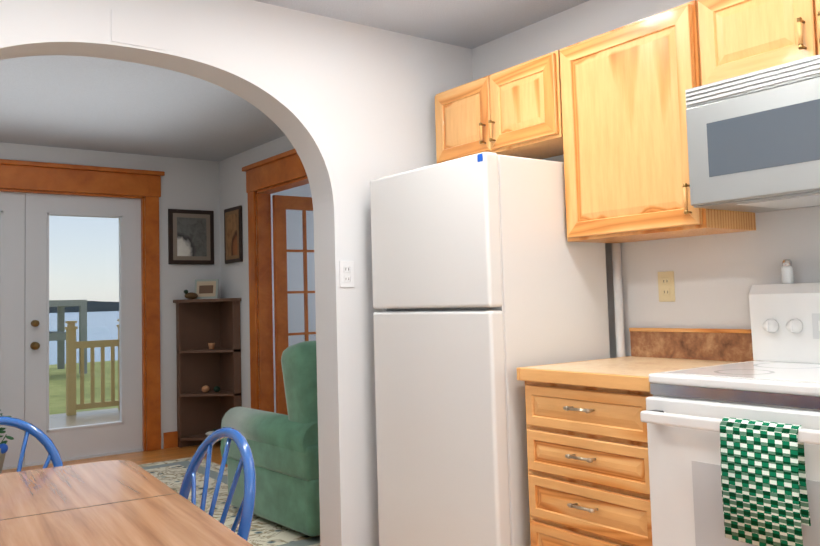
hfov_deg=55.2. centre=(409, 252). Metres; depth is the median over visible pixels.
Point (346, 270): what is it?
outlet
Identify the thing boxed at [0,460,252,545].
dining table
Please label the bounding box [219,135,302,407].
wall
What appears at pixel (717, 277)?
wall
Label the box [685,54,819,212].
over-the-range microwave
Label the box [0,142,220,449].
wall
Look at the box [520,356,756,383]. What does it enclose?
countertop
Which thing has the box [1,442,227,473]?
floor
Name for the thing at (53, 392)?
lawn
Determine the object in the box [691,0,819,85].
upper cabinet
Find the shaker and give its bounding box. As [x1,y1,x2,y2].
[781,259,793,283]
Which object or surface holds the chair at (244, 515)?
on the floor
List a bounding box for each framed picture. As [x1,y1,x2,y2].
[168,209,213,264]
[224,205,242,263]
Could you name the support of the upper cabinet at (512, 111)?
attached to the wall at (717, 277)
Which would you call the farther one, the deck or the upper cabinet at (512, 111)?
the deck
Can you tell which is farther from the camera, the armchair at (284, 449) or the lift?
the lift
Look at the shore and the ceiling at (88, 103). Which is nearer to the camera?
the ceiling at (88, 103)
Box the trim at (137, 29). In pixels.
[111,9,164,49]
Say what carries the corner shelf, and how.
on the floor
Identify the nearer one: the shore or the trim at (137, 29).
the trim at (137, 29)
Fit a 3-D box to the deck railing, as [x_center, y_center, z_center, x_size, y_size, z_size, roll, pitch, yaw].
[-4.746,1.323,8.508,3.581,1.075,0.280,1,-4,-31]
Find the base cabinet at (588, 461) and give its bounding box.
[517,372,652,545]
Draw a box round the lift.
[49,300,86,373]
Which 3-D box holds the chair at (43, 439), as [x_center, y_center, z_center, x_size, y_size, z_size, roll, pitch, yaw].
[-1.009,0.873,1.943,0.372,0.878,0.466,1,-4,-35]
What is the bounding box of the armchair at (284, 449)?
[220,341,319,536]
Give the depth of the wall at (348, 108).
3.42 m
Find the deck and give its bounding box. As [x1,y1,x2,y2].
[49,408,119,428]
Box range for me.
[640,283,819,545]
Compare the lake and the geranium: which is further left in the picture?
the geranium
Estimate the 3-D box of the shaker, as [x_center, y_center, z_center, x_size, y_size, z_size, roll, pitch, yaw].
[1.252,0.064,2.605,0.038,0.082,0.037,1,-4,-37]
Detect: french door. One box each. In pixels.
[0,192,24,466]
[24,193,142,463]
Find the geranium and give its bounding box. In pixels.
[0,413,13,473]
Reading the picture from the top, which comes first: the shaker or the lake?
the shaker
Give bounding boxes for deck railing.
[65,320,119,415]
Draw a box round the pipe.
[612,243,625,356]
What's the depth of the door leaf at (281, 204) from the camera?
6.38 m
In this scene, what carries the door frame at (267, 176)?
attached to the wall at (233, 193)
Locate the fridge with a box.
[370,152,609,545]
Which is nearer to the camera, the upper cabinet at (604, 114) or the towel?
the towel
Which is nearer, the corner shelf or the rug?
the rug
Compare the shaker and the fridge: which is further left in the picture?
the fridge
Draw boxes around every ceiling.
[0,55,284,160]
[254,0,588,48]
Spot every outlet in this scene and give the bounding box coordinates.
[339,261,353,287]
[658,271,674,301]
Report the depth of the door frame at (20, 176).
6.43 m
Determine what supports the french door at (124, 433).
in the wall at (189, 184)
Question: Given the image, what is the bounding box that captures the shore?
[49,301,118,312]
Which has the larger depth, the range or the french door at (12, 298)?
the french door at (12, 298)
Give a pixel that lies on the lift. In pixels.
(60, 319)
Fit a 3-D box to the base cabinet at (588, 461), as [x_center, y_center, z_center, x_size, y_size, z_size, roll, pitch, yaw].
[0.820,0.870,2.715,0.619,0.875,0.560,1,-4,-37]
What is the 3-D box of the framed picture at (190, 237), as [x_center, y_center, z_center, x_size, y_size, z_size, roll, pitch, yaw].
[-1.877,-0.129,6.742,0.400,0.470,0.024,1,-4,-37]
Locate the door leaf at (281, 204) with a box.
[272,195,315,414]
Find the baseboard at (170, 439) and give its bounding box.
[163,431,177,448]
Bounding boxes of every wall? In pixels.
[0,0,472,545]
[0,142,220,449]
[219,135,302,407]
[270,184,315,412]
[472,0,819,363]
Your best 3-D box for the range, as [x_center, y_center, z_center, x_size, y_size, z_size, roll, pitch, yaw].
[1.156,0.672,2.149,0.738,1.182,0.760,1,-4,-37]
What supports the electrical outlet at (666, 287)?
attached to the wall at (717, 277)
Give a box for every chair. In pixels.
[0,416,62,471]
[179,427,255,540]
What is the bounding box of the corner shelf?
[173,279,241,447]
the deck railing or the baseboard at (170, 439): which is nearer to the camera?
the baseboard at (170, 439)
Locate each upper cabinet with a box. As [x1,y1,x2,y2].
[435,51,558,163]
[555,2,755,242]
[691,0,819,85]
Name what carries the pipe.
attached to the wall at (717, 277)
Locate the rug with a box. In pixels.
[138,457,319,545]
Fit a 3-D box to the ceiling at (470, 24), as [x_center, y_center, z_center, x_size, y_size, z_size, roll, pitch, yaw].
[0.544,-1.252,1.218,3.270,0.100,4.700,1,-4,-37]
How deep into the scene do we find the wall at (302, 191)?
8.47 m
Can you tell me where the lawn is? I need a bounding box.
[49,360,117,414]
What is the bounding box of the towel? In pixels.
[719,416,810,545]
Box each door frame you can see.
[0,159,164,469]
[242,149,308,411]
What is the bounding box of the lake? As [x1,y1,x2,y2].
[49,311,118,364]
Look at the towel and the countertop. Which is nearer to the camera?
the towel
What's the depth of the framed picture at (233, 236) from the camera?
6.62 m

